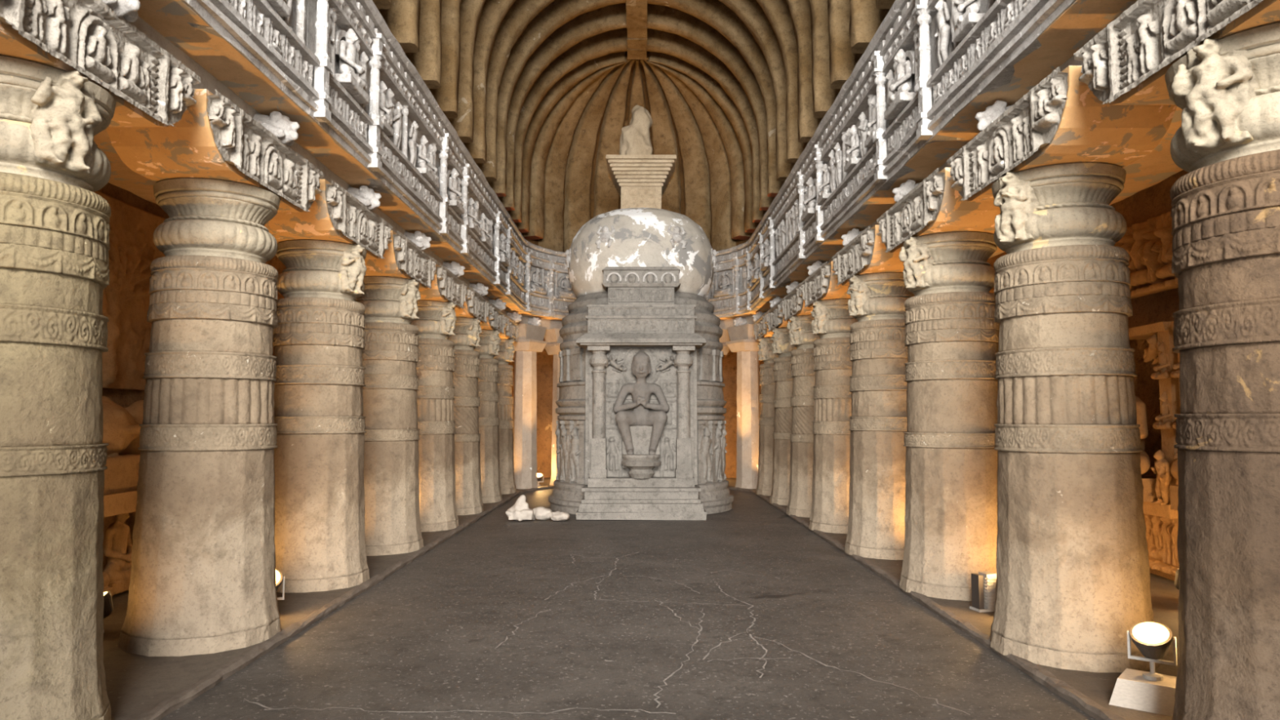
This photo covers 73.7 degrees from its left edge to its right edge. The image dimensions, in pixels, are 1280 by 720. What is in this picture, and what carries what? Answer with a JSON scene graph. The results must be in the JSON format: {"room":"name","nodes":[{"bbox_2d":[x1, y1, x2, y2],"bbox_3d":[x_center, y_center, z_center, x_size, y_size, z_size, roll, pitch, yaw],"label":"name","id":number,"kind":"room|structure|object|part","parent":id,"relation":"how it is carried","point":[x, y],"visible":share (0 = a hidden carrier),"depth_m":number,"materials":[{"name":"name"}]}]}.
{"room":"buddhist cave temple","nodes":[
{"label":"buddhist cave temple","id":0,"kind":"room"},
{"bbox_2d":[97,182,286,569],"bbox_3d":[-5.308,0.051,8.065,0.139,4.400,20.100,0,-4,0],"label":"wall","id":1,"kind":"structure","parent":0,"point":[123,397],"depth_m":8.89,"materials":[{"name":"stone"}]},
{"bbox_2d":[508,337,764,478],"bbox_3d":[-0.035,0.919,20.760,10.683,4.400,5.349,0,-4,0],"label":"wall","id":2,"kind":"structure","parent":0,"point":[544,362],"depth_m":22.68,"materials":[{"name":"stone"}]},
{"bbox_2d":[129,16,503,311],"bbox_3d":[-3.160,-1.534,10.178,0.512,0.282,16.100,0,-4,0],"label":"trim","id":3,"kind":"structure","parent":2,"relation":"attached to","point":[208,82],"depth_m":5.98,"materials":[{"name":"stone"}]},
{"bbox_2d":[133,492,519,719],"bbox_3d":[-2.595,2.277,9.918,0.106,0.106,16.100,0,-4,0],"label":"floor curb","id":4,"kind":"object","parent":2,"relation":"attached to","point":[171,704],"depth_m":6.07,"materials":[{"name":"stone"}]},
{"bbox_2d":[137,0,519,309],"bbox_3d":[-2.806,-1.663,10.187,0.494,0.056,16.100,0,-4,0],"label":"ledge","id":5,"kind":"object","parent":2,"relation":"attached to","point":[170,18],"depth_m":6.23,"materials":[{"name":"brown stone"}]},
{"bbox_2d":[503,309,767,329],"bbox_3d":[-0.059,-0.870,19.881,6.707,0.282,3.351,0,-4,0],"label":"trim","id":6,"kind":"structure","parent":2,"relation":"attached to","point":[549,324],"depth_m":20.07,"materials":[{"name":"stone"}]},
{"bbox_2d":[517,485,755,494],"bbox_3d":[-0.061,2.915,19.238,5.167,0.106,2.584,0,-4,0],"label":"trim","id":7,"kind":"structure","parent":2,"relation":"attached to","point":[753,491],"depth_m":18.92,"materials":[{"name":"stone"}]},
{"bbox_2d":[504,308,769,320],"bbox_3d":[-0.061,-1.012,19.711,5.983,0.056,2.991,0,-4,0],"label":"trim","id":8,"kind":"structure","parent":2,"relation":"attached to","point":[520,312],"depth_m":19.23,"materials":[{"name":"brown stone"}]},
{"bbox_2d":[755,0,1137,308],"bbox_3d":[2.686,-1.663,10.187,0.494,0.056,16.100,0,-4,0],"label":"ledge","id":9,"kind":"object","parent":2,"relation":"attached to","point":[1083,20],"depth_m":6.19,"materials":[{"name":"brown stone"}]},
{"bbox_2d":[826,55,1083,262],"bbox_3d":[3.040,-1.534,10.178,0.512,0.282,16.100,0,-4,0],"label":"trim","id":10,"kind":"structure","parent":2,"relation":"attached to","point":[1071,61],"depth_m":5.60,"materials":[{"name":"stone"}]},
{"bbox_2d":[93,0,1182,258],"bbox_3d":[-0.060,-4.566,11.825,11.780,6.025,25.009,0,-4,0],"label":"ceiling","id":11,"kind":"structure","parent":0,"point":[538,93],"depth_m":16.79,"materials":[{"name":"stone"}]},
{"bbox_2d":[506,238,766,326],"bbox_3d":[-0.060,-1.653,19.681,5.975,1.830,2.849,0,-4,0],"label":"carved frieze","id":12,"kind":"object","parent":11,"relation":"attached to","point":[547,291],"visible":0.48,"depth_m":19.47,"materials":[{"name":"stone"}]},
{"bbox_3d":[-2.485,-1.798,19.348,0.273,0.641,1.160,-2,-4,24],"label":"relief panel","id":13,"kind":"part","parent":12,"relation":"part of","materials":[{"name":"stone"}]},
{"bbox_3d":[-1.836,-1.737,20.239,1.161,0.641,0.281,4,-5,-42],"label":"relief panel","id":14,"kind":"part","parent":12,"relation":"part of","materials":[{"name":"stone"}]},
{"bbox_3d":[-0.060,-2.101,19.686,5.579,0.046,2.792,0,-4,0],"label":"rail","id":15,"kind":"part","parent":12,"relation":"part of","materials":[{"name":"stone"}]},
{"bbox_3d":[-0.060,-1.093,19.617,5.585,0.212,2.793,0,-4,0],"label":"sill moulding","id":16,"kind":"part","parent":12,"relation":"part of","materials":[{"name":"stone"}]},
{"bbox_3d":[2.089,-1.766,19.828,0.279,0.641,1.161,3,-5,-36],"label":"relief panel","id":17,"kind":"part","parent":12,"relation":"part of","materials":[{"name":"stone"}]},
{"bbox_3d":[2.509,-1.822,19.005,0.241,0.641,0.777,1,-4,-16],"label":"relief panel","id":18,"kind":"part","parent":12,"relation":"part of","materials":[{"name":"stone"}]},
{"bbox_2d":[102,477,1178,719],"bbox_3d":[-0.060,2.337,10.615,11.380,0.086,26.500,0,-4,0],"label":"floor","id":19,"kind":"structure","parent":0,"point":[744,611],"depth_m":6.11,"materials":[{"name":"stone"}]},
{"bbox_2d":[0,0,200,719],"bbox_3d":[-3.138,0.022,4.208,1.036,3.670,1.900,0,-4,0],"label":"carved pillar","id":20,"kind":"structure","parent":19,"relation":"on","point":[71,71],"depth_m":4.02,"materials":[{"name":"beige stone"}]},
{"bbox_3d":[-3.139,-1.125,4.286,0.710,0.030,0.707,0,-4,0],"label":"rope moulding","id":21,"kind":"part","parent":20,"relation":"part of","materials":[{"name":"stone"}]},
{"bbox_2d":[0,118,111,191],"bbox_3d":[-3.139,-1.000,4.276,0.831,0.220,0.828,0,-4,0],"label":"cushion","id":22,"kind":"object","parent":20,"relation":"on","point":[50,148],"depth_m":4.04,"materials":[{"name":"stone"}]},
{"bbox_3d":[-3.139,-0.796,4.260,0.850,0.090,0.850,0,-4,0],"label":"bead moulding","id":23,"kind":"part","parent":20,"relation":"part of","materials":[{"name":"beige stone"}]},
{"bbox_2d":[103,591,113,632],"bbox_3d":[-3.978,1.847,6.234,0.198,0.297,0.200,-1,-4,14],"label":"floodlight","id":24,"kind":"object","parent":19,"relation":"on","point":[108,602],"visible":0.17,"depth_m":6.23,"materials":[{"name":"grey paint"}]},
{"bbox_2d":[93,191,267,597],"bbox_3d":[-4.863,0.309,9.351,1.017,3.739,5.121,0,-4,0],"label":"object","id":25,"kind":"object","parent":19,"relation":"on","point":[131,253],"visible":0.16,"depth_m":8.42,"materials":[{"name":"stone"}]},
{"bbox_2d":[103,454,140,493],"bbox_3d":[-4.864,1.012,7.401,0.747,0.363,0.820,0,-4,0],"label":"pillow","id":26,"kind":"object","parent":25,"relation":"on","point":[122,474],"depth_m":7.41,"materials":[{"name":"stone"}]},
{"bbox_2d":[106,88,324,656],"bbox_3d":[-3.140,0.163,6.261,1.046,3.670,1.906,0,-4,0],"label":"carved pillar","id":27,"kind":"structure","parent":19,"relation":"on","point":[202,580],"depth_m":5.90,"materials":[{"name":"stone"}]},
{"bbox_3d":[-3.142,-0.655,6.319,0.852,0.090,0.849,0,-4,0],"label":"bead moulding","id":28,"kind":"part","parent":27,"relation":"part of","materials":[{"name":"stone"}]},
{"bbox_2d":[153,219,277,261],"bbox_3d":[-3.139,-0.860,6.331,0.831,0.220,0.828,0,-4,0],"label":"cushion","id":29,"kind":"object","parent":27,"relation":"on","point":[240,238],"depth_m":6.02,"materials":[{"name":"stone"}]},
{"bbox_3d":[-3.139,-0.984,6.341,0.710,0.030,0.707,0,-4,0],"label":"rope moulding","id":30,"kind":"part","parent":27,"relation":"part of","materials":[{"name":"stone"}]},
{"bbox_2d":[275,568,284,599],"bbox_3d":[-2.994,1.855,6.833,0.239,0.364,0.241,-1,-4,17],"label":"floodlight","id":31,"kind":"object","parent":19,"relation":"on","point":[278,574],"visible":0.15,"depth_m":6.87,"materials":[{"name":"grey paint"}]},
{"bbox_2d":[264,178,393,592],"bbox_3d":[-3.140,0.303,8.318,1.037,3.670,1.902,0,-4,0],"label":"carved pillar","id":32,"kind":"structure","parent":19,"relation":"on","point":[318,340],"depth_m":7.96,"materials":[{"name":"stone"}]},
{"bbox_3d":[-3.139,-0.844,8.397,0.710,0.030,0.707,0,-4,0],"label":"rope moulding","id":33,"kind":"part","parent":32,"relation":"part of","materials":[{"name":"stone"}]},
{"bbox_3d":[-3.141,-0.515,8.373,0.845,0.090,0.850,0,-4,0],"label":"bead moulding","id":34,"kind":"part","parent":32,"relation":"part of","materials":[{"name":"stone"}]},
{"bbox_2d":[276,270,364,297],"bbox_3d":[-3.139,-0.719,8.386,0.831,0.220,0.828,0,-4,0],"label":"cushion","id":35,"kind":"object","parent":32,"relation":"on","point":[291,283],"depth_m":8.07,"materials":[{"name":"stone"}]},
{"bbox_2d":[355,230,437,555],"bbox_3d":[-3.138,0.444,10.374,1.036,3.670,1.900,0,-4,0],"label":"carved pillar","id":36,"kind":"structure","parent":19,"relation":"on","point":[393,282],"depth_m":10.02,"materials":[{"name":"stone"}]},
{"bbox_3d":[-3.139,-0.703,10.452,0.710,0.030,0.707,0,-4,0],"label":"rope moulding","id":37,"kind":"part","parent":36,"relation":"part of","materials":[{"name":"stone"}]},
{"bbox_2d":[356,300,417,320],"bbox_3d":[-3.139,-0.579,10.441,0.831,0.220,0.828,0,-4,0],"label":"cushion","id":38,"kind":"object","parent":36,"relation":"on","point":[375,310],"depth_m":10.12,"materials":[{"name":"stone"}]},
{"bbox_3d":[-3.139,-0.374,10.425,0.850,0.090,0.850,0,-4,0],"label":"bead moulding","id":39,"kind":"part","parent":36,"relation":"part of","materials":[{"name":"stone"}]},
{"bbox_2d":[410,263,467,532],"bbox_3d":[-3.140,0.583,12.407,1.046,3.670,1.906,0,-4,0],"label":"carved pillar","id":40,"kind":"structure","parent":19,"relation":"on","point":[435,367],"depth_m":12.08,"materials":[{"name":"stone"}]},
{"bbox_3d":[-3.139,-0.564,12.487,0.710,0.030,0.707,0,-4,0],"label":"rope moulding","id":41,"kind":"part","parent":40,"relation":"part of","materials":[{"name":"stone"}]},
{"bbox_2d":[410,320,453,336],"bbox_3d":[-3.139,-0.439,12.476,0.831,0.220,0.828,0,-4,0],"label":"cushion","id":42,"kind":"object","parent":40,"relation":"on","point":[426,327],"depth_m":12.16,"materials":[{"name":"stone"}]},
{"bbox_3d":[-3.142,-0.235,12.465,0.852,0.090,0.849,0,-4,0],"label":"bead moulding","id":43,"kind":"part","parent":40,"relation":"part of","materials":[{"name":"stone"}]},
{"bbox_2d":[448,286,489,515],"bbox_3d":[-3.138,0.718,14.380,1.055,3.670,1.913,0,-4,0],"label":"carved pillar","id":44,"kind":"structure","parent":19,"relation":"on","point":[466,374],"depth_m":14.08,"materials":[{"name":"stone"}]},
{"bbox_3d":[-3.139,-0.429,14.463,0.710,0.030,0.707,0,-4,0],"label":"rope moulding","id":45,"kind":"part","parent":44,"relation":"part of","materials":[{"name":"stone"}]},
{"bbox_2d":[448,333,473,347],"bbox_3d":[-3.139,-0.304,14.452,0.831,0.220,0.828,0,-4,0],"label":"cushion","id":46,"kind":"object","parent":44,"relation":"on","point":[460,340],"depth_m":14.13,"materials":[{"name":"stone"}]},
{"bbox_3d":[-3.141,-0.100,14.440,0.852,0.090,0.846,0,-4,0],"label":"bead moulding","id":47,"kind":"part","parent":44,"relation":"part of","materials":[{"name":"stone"}]},
{"bbox_2d":[474,302,506,503],"bbox_3d":[-3.140,0.852,16.329,1.037,3.670,1.902,0,-4,0],"label":"carved pillar","id":48,"kind":"structure","parent":19,"relation":"on","point":[490,340],"depth_m":16.04,"materials":[{"name":"stone"}]},
{"bbox_2d":[101,0,524,311],"bbox_3d":[-2.739,-2.300,10.231,0.675,1.830,16.100,0,-4,0],"label":"carved frieze","id":49,"kind":"object","parent":48,"relation":"on","point":[340,62],"visible":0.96,"depth_m":8.09,"materials":[{"name":"stone"}]},
{"bbox_3d":[-2.742,-2.754,5.386,0.225,0.641,2.770,0,-4,0],"label":"relief panel","id":50,"kind":"part","parent":49,"relation":"part of","materials":[{"name":"stone"}]},
{"bbox_3d":[-2.741,-2.614,7.436,0.224,0.641,1.340,0,-4,0],"label":"relief panel","id":51,"kind":"part","parent":49,"relation":"part of","materials":[{"name":"stone"}]},
{"bbox_3d":[-2.743,-2.471,9.521,0.227,0.641,2.840,0,-4,0],"label":"relief panel","id":52,"kind":"part","parent":49,"relation":"part of","materials":[{"name":"stone"}]},
{"bbox_3d":[-2.685,-2.746,10.261,0.336,0.046,16.100,0,-4,0],"label":"rail","id":53,"kind":"part","parent":49,"relation":"part of","materials":[{"name":"stone"}]},
{"bbox_3d":[-2.743,-2.329,11.586,0.225,0.640,1.300,0,-4,0],"label":"relief panel","id":54,"kind":"part","parent":49,"relation":"part of","materials":[{"name":"stone"}]},
{"bbox_3d":[-2.743,-2.190,13.631,0.226,0.642,2.800,0,-4,0],"label":"relief panel","id":55,"kind":"part","parent":49,"relation":"part of","materials":[{"name":"stone"}]},
{"bbox_3d":[-2.743,-2.051,15.652,0.226,0.642,1.250,0,-4,0],"label":"relief panel","id":56,"kind":"part","parent":49,"relation":"part of","materials":[{"name":"stone"}]},
{"bbox_2d":[474,343,493,355],"bbox_3d":[-3.139,-0.171,16.397,0.831,0.220,0.828,0,-4,0],"label":"cushion","id":57,"kind":"object","parent":48,"relation":"on","point":[486,349],"depth_m":16.10,"materials":[{"name":"stone"}]},
{"bbox_3d":[-3.141,0.033,16.384,0.845,0.090,0.850,0,-4,0],"label":"bead moulding","id":58,"kind":"part","parent":48,"relation":"part of","materials":[{"name":"stone"}]},
{"bbox_2d":[493,315,519,494],"bbox_3d":[-3.140,0.978,18.174,1.046,3.670,1.906,0,-4,0],"label":"carved pillar","id":59,"kind":"structure","parent":19,"relation":"on","point":[507,350],"depth_m":17.91,"materials":[{"name":"stone"}]},
{"bbox_2d":[493,351,508,362],"bbox_3d":[-3.139,-0.045,18.243,0.831,0.220,0.828,0,-4,0],"label":"cushion","id":60,"kind":"object","parent":59,"relation":"on","point":[504,357],"depth_m":17.96,"materials":[{"name":"stone"}]},
{"bbox_3d":[-3.142,0.160,18.231,0.852,0.090,0.849,0,-4,0],"label":"bead moulding","id":61,"kind":"part","parent":59,"relation":"part of","materials":[{"name":"stone"}]},
{"bbox_2d":[505,494,535,520],"bbox_3d":[-1.879,2.325,13.425,0.435,0.405,0.337,0,-4,0],"label":"rock","id":62,"kind":"object","parent":19,"relation":"on","point":[520,511],"visible":1,"depth_m":13.30,"materials":[{"name":"white stone"}]},
{"bbox_2d":[512,324,547,488],"bbox_3d":[-2.608,1.060,19.371,0.720,3.670,0.880,-2,-4,27],"label":"pillar","id":63,"kind":"structure","parent":19,"relation":"on","point":[530,340],"depth_m":19.15,"materials":[{"name":"stone"}]},
{"bbox_2d":[537,473,543,485],"bbox_3d":[-2.360,2.782,19.849,0.202,0.290,0.199,-4,-5,42],"label":"floodlight","id":64,"kind":"object","parent":19,"relation":"on","point":[540,476],"visible":0.68,"depth_m":19.82,"materials":[{"name":"grey paint"}]},
{"bbox_2d":[533,506,552,519],"bbox_3d":[-1.551,2.425,13.482,0.343,0.213,0.278,0,-4,0],"label":"rock","id":65,"kind":"object","parent":19,"relation":"on","point":[540,513],"visible":0.94,"depth_m":13.38,"materials":[{"name":"white stone"}]},
{"bbox_2d":[544,328,563,485],"bbox_3d":[-1.821,1.125,20.324,0.880,3.670,0.720,3,-5,-38],"label":"pillar","id":66,"kind":"structure","parent":19,"relation":"on","point":[553,339],"depth_m":20.15,"materials":[{"name":"stone"}]},
{"bbox_2d":[549,511,569,520],"bbox_3d":[-1.292,2.451,13.412,0.370,0.151,0.276,0,-4,0],"label":"rock","id":67,"kind":"object","parent":19,"relation":"on","point":[554,516],"visible":0.99,"depth_m":13.31,"materials":[{"name":"white stone"}]},
{"bbox_2d":[548,105,733,519],"bbox_3d":[0.011,-1.065,15.522,3.335,7.455,3.718,0,-4,3],"label":"stupa","id":68,"kind":"object","parent":19,"relation":"on","point":[641,432],"visible":1,"depth_m":14.20,"materials":[{"name":"stone"}]},
{"bbox_3d":[0.020,1.805,13.789,0.520,0.200,0.507,0,-4,0],"label":"footrest stem","id":69,"kind":"part","parent":68,"relation":"part of","materials":[{"name":"stone"}]},
{"bbox_3d":[0.019,0.920,15.574,3.114,0.370,3.109,0,-4,0],"label":"drum moulding","id":70,"kind":"part","parent":68,"relation":"part of","materials":[{"name":"stone"}]},
{"bbox_3d":[0.021,1.407,13.950,0.614,0.703,0.287,0,-4,0],"label":"throne seat","id":71,"kind":"part","parent":68,"relation":"part of","materials":[{"name":"stone"}]},
{"bbox_3d":[0.021,-0.621,15.678,3.004,0.980,3.007,0,-4,0],"label":"drum cornice","id":72,"kind":"part","parent":68,"relation":"part of","materials":[{"name":"stone"}]},
{"bbox_3d":[0.022,2.412,15.470,3.333,0.500,3.346,0,-4,0],"label":"moulding","id":73,"kind":"part","parent":68,"relation":"part of","materials":[{"name":"stone"}]},
{"bbox_2d":[719,328,729,415],"bbox_3d":[1.701,1.125,20.324,0.880,3.670,0.720,-3,-5,38],"label":"pillar","id":74,"kind":"structure","parent":19,"relation":"on","point":[725,337],"depth_m":20.25,"materials":[{"name":"stone"}]},
{"bbox_2d":[725,324,759,488],"bbox_3d":[2.465,1.063,19.415,0.720,3.670,0.880,2,-4,-28],"label":"pillar","id":75,"kind":"structure","parent":19,"relation":"on","point":[742,337],"depth_m":19.20,"materials":[{"name":"stone"}]},
{"bbox_2d":[752,312,778,496],"bbox_3d":[2.930,0.954,17.827,1.037,3.670,1.902,0,-4,0],"label":"carved pillar","id":76,"kind":"structure","parent":19,"relation":"on","point":[766,421],"depth_m":17.56,"materials":[{"name":"stone"}]},
{"bbox_3d":[2.931,0.136,17.885,0.845,0.090,0.850,0,-4,0],"label":"bead moulding","id":77,"kind":"part","parent":76,"relation":"part of","materials":[{"name":"stone"}]},
{"bbox_2d":[763,350,778,361],"bbox_3d":[2.929,-0.068,17.899,0.831,0.220,0.828,0,-4,0],"label":"cushion","id":78,"kind":"object","parent":76,"relation":"on","point":[768,356],"depth_m":17.62,"materials":[{"name":"stone"}]},
{"bbox_2d":[765,299,796,505],"bbox_3d":[2.928,0.825,15.936,1.055,3.670,1.913,0,-4,0],"label":"carved pillar","id":79,"kind":"structure","parent":19,"relation":"on","point":[780,495],"depth_m":15.66,"materials":[{"name":"stone"}]},
{"bbox_3d":[2.931,0.006,15.987,0.852,0.090,0.846,0,-4,0],"label":"bead moulding","id":80,"kind":"part","parent":79,"relation":"part of","materials":[{"name":"stone"}]},
{"bbox_2d":[779,342,796,354],"bbox_3d":[2.929,-0.198,16.004,0.831,0.220,0.828,0,-4,0],"label":"cushion","id":81,"kind":"object","parent":79,"relation":"on","point":[785,348],"depth_m":15.70,"materials":[{"name":"stone"}]},
{"bbox_2d":[750,0,1075,309],"bbox_3d":[2.619,-2.300,10.231,0.675,1.830,16.100,0,-4,0],"label":"carved frieze","id":82,"kind":"object","parent":79,"relation":"on","point":[926,60],"visible":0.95,"depth_m":8.19,"materials":[{"name":"stone"}]},
{"bbox_3d":[2.565,-2.746,10.261,0.336,0.046,16.100,0,-4,0],"label":"rail","id":83,"kind":"part","parent":82,"relation":"part of","materials":[{"name":"stone"}]},
{"bbox_3d":[2.623,-2.442,9.940,0.226,0.641,2.900,0,-4,0],"label":"relief panel","id":84,"kind":"part","parent":82,"relation":"part of","materials":[{"name":"stone"}]},
{"bbox_3d":[2.622,-2.586,7.845,0.226,0.642,1.300,0,-4,0],"label":"relief panel","id":85,"kind":"part","parent":82,"relation":"part of","materials":[{"name":"stone"}]},
{"bbox_3d":[2.622,-2.728,5.775,0.225,0.641,2.850,0,-4,0],"label":"relief panel","id":86,"kind":"part","parent":82,"relation":"part of","materials":[{"name":"stone"}]},
{"bbox_2d":[781,283,820,517],"bbox_3d":[2.928,0.698,14.090,1.055,3.670,1.913,0,-4,0],"label":"carved pillar","id":87,"kind":"structure","parent":19,"relation":"on","point":[801,335],"depth_m":13.80,"materials":[{"name":"stone"}]},
{"bbox_3d":[2.931,-0.120,14.142,0.852,0.090,0.846,0,-4,0],"label":"bead moulding","id":88,"kind":"part","parent":87,"relation":"part of","materials":[{"name":"stone"}]},
{"bbox_2d":[794,332,820,346],"bbox_3d":[2.929,-0.324,14.158,0.831,0.220,0.828,0,-4,0],"label":"cushion","id":89,"kind":"object","parent":87,"relation":"on","point":[801,339],"depth_m":13.86,"materials":[{"name":"stone"}]},
{"bbox_2d":[800,261,857,533],"bbox_3d":[2.930,0.572,12.242,1.046,3.670,1.906,0,-4,0],"label":"carved pillar","id":90,"kind":"structure","parent":19,"relation":"on","point":[832,322],"depth_m":11.91,"materials":[{"name":"stone"}]},
{"bbox_3d":[2.932,-0.246,12.296,0.852,0.090,0.849,0,-4,0],"label":"bead moulding","id":91,"kind":"part","parent":90,"relation":"part of","materials":[{"name":"stone"}]},
{"bbox_2d":[817,318,857,335],"bbox_3d":[2.929,-0.451,12.312,0.831,0.220,0.828,0,-4,0],"label":"cushion","id":92,"kind":"object","parent":90,"relation":"on","point":[825,326],"depth_m":11.98,"materials":[{"name":"stone"}]},
{"bbox_3d":[2.929,-0.576,12.319,0.710,0.030,0.707,0,-4,0],"label":"rope moulding","id":93,"kind":"part","parent":90,"relation":"part of","materials":[{"name":"stone"}]},
{"bbox_2d":[831,224,914,559],"bbox_3d":[2.930,0.425,10.095,1.037,3.670,1.902,0,-4,0],"label":"carved pillar","id":94,"kind":"structure","parent":19,"relation":"on","point":[877,291],"depth_m":9.74,"materials":[{"name":"stone"}]},
{"bbox_3d":[2.931,-0.393,10.153,0.845,0.090,0.850,0,-4,0],"label":"bead moulding","id":95,"kind":"part","parent":94,"relation":"part of","materials":[{"name":"stone"}]},
{"bbox_2d":[853,296,909,318],"bbox_3d":[2.929,-0.597,10.167,0.831,0.220,0.828,0,-4,0],"label":"cushion","id":96,"kind":"object","parent":94,"relation":"on","point":[864,307],"depth_m":9.84,"materials":[{"name":"stone"}]},
{"bbox_3d":[2.929,-0.722,10.174,0.710,0.030,0.707,0,-4,0],"label":"rope moulding","id":97,"kind":"part","parent":94,"relation":"part of","materials":[{"name":"stone"}]},
{"bbox_2d":[876,167,999,600],"bbox_3d":[2.928,0.280,7.969,1.036,3.670,1.900,0,-4,0],"label":"carved pillar","id":98,"kind":"structure","parent":19,"relation":"on","point":[944,243],"depth_m":7.61,"materials":[{"name":"stone"}]},
{"bbox_3d":[2.929,-0.538,8.030,0.850,0.090,0.850,0,-4,0],"label":"bead moulding","id":99,"kind":"part","parent":98,"relation":"part of","materials":[{"name":"stone"}]},
{"bbox_2d":[906,262,995,293],"bbox_3d":[2.929,-0.743,8.042,0.831,0.220,0.828,0,-4,0],"label":"cushion","id":100,"kind":"object","parent":98,"relation":"on","point":[923,277],"depth_m":7.72,"materials":[{"name":"stone"}]},
{"bbox_3d":[2.929,-0.868,8.049,0.710,0.030,0.707,0,-4,0],"label":"rope moulding","id":101,"kind":"part","parent":98,"relation":"part of","materials":[{"name":"stone"}]},
{"bbox_2d":[755,493,1127,719],"bbox_3d":[2.475,2.277,9.918,0.106,0.106,16.100,0,-4,0],"label":"trim","id":102,"kind":"structure","parent":19,"relation":"on","point":[1062,689],"depth_m":6.00,"materials":[{"name":"stone"}]},
{"bbox_2d":[969,571,996,612],"bbox_3d":[2.831,1.899,7.000,0.200,0.302,0.140,1,-4,-12],"label":"floodlight","id":103,"kind":"object","parent":19,"relation":"on","point":[984,584],"visible":0.84,"depth_m":6.95,"materials":[{"name":"grey paint"}]},
{"bbox_3d":[2.765,1.902,6.987,0.048,0.293,0.102,1,-4,-12],"label":"plate","id":104,"kind":"part","parent":103,"relation":"part of","materials":[{"name":"grey metal"}]},
{"bbox_3d":[2.831,2.038,6.991,0.200,0.020,0.140,1,-4,-12],"label":"foot plate","id":105,"kind":"part","parent":103,"relation":"part of","materials":[{"name":"grey paint"}]},
{"bbox_2d":[946,65,1177,672],"bbox_3d":[2.930,0.139,5.906,1.046,3.670,1.906,0,-4,0],"label":"carved pillar","id":106,"kind":"structure","parent":19,"relation":"on","point":[1073,565],"depth_m":5.54,"materials":[{"name":"stone"}]},
{"bbox_2d":[993,206,1126,251],"bbox_3d":[2.929,-0.884,5.977,0.831,0.220,0.828,0,-4,0],"label":"cushion","id":107,"kind":"object","parent":106,"relation":"on","point":[1025,227],"depth_m":5.66,"materials":[{"name":"stone"}]},
{"bbox_3d":[2.932,-0.680,5.960,0.852,0.090,0.849,0,-4,0],"label":"bead moulding","id":108,"kind":"part","parent":106,"relation":"part of","materials":[{"name":"stone"}]},
{"bbox_3d":[2.929,-1.009,5.983,0.710,0.030,0.707,0,-4,0],"label":"rope moulding","id":109,"kind":"part","parent":106,"relation":"part of","materials":[{"name":"stone"}]},
{"bbox_2d":[1108,621,1177,716],"bbox_3d":[2.820,1.673,4.697,0.380,0.434,0.320,-3,-5,40],"label":"floodlight","id":110,"kind":"object","parent":19,"relation":"on","point":[1151,691],"visible":0.97,"depth_m":4.64,"materials":[{"name":"metal"}]},
{"bbox_2d":[1073,0,1279,719],"bbox_3d":[2.930,-0.002,3.860,1.037,3.670,1.902,0,-4,0],"label":"carved pillar","id":111,"kind":"structure","parent":19,"relation":"on","point":[1217,61],"depth_m":3.70,"materials":[{"name":"brown stone"}]},
{"bbox_2d":[1169,91,1279,172],"bbox_3d":[2.929,-1.024,3.932,0.831,0.220,0.828,0,-4,0],"label":"cushion","id":112,"kind":"object","parent":111,"relation":"on","point":[1237,123],"depth_m":3.71,"materials":[{"name":"stone"}]},
{"bbox_3d":[2.931,-0.820,3.917,0.845,0.090,0.850,0,-4,0],"label":"bead moulding","id":113,"kind":"part","parent":111,"relation":"part of","materials":[{"name":"brown stone"}]},
{"bbox_3d":[2.929,-1.149,3.938,0.710,0.030,0.707,0,-4,0],"label":"rope moulding","id":114,"kind":"part","parent":111,"relation":"part of","materials":[{"name":"stone"}]},
{"bbox_2d":[1173,568,1179,589],"bbox_3d":[4.628,1.912,7.182,0.198,0.297,0.200,1,-4,-14],"label":"floodlight","id":115,"kind":"object","parent":19,"relation":"on","point":[1177,575],"visible":0.12,"depth_m":7.20,"materials":[{"name":"grey paint"}]},
{"bbox_2d":[913,169,1189,581],"bbox_3d":[5.188,0.051,8.065,0.139,4.400,20.100,0,-4,0],"label":"wall","id":116,"kind":"structure","parent":0,"point":[1152,202],"depth_m":8.72,"materials":[{"name":"stone"}]},
{"bbox_2d":[1114,211,1180,575],"bbox_3d":[4.913,0.330,8.630,0.638,3.480,1.372,0,-4,0],"label":"carved relief","id":117,"kind":"object","parent":116,"relation":"attached to","point":[1148,244],"visible":0.38,"depth_m":8.19,"materials":[{"name":"stone"}]},
{"bbox_3d":[5.060,0.597,8.599,0.339,1.834,1.305,0,-4,0],"label":"niche frame","id":118,"kind":"part","parent":117,"relation":"part of","materials":[{"name":"stone"}]},
{"bbox_2d":[1169,277,1180,510],"bbox_3d":[4.913,0.232,7.199,0.638,3.480,1.352,0,-4,0],"label":"carved relief","id":119,"kind":"object","parent":116,"relation":"attached to","point":[1175,374],"visible":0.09,"depth_m":7.53,"materials":[{"name":"stone"}]},
{"bbox_3d":[5.060,0.500,7.182,0.339,1.834,1.305,0,-4,0],"label":"niche frame","id":120,"kind":"part","parent":119,"relation":"part of","materials":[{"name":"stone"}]}
]}

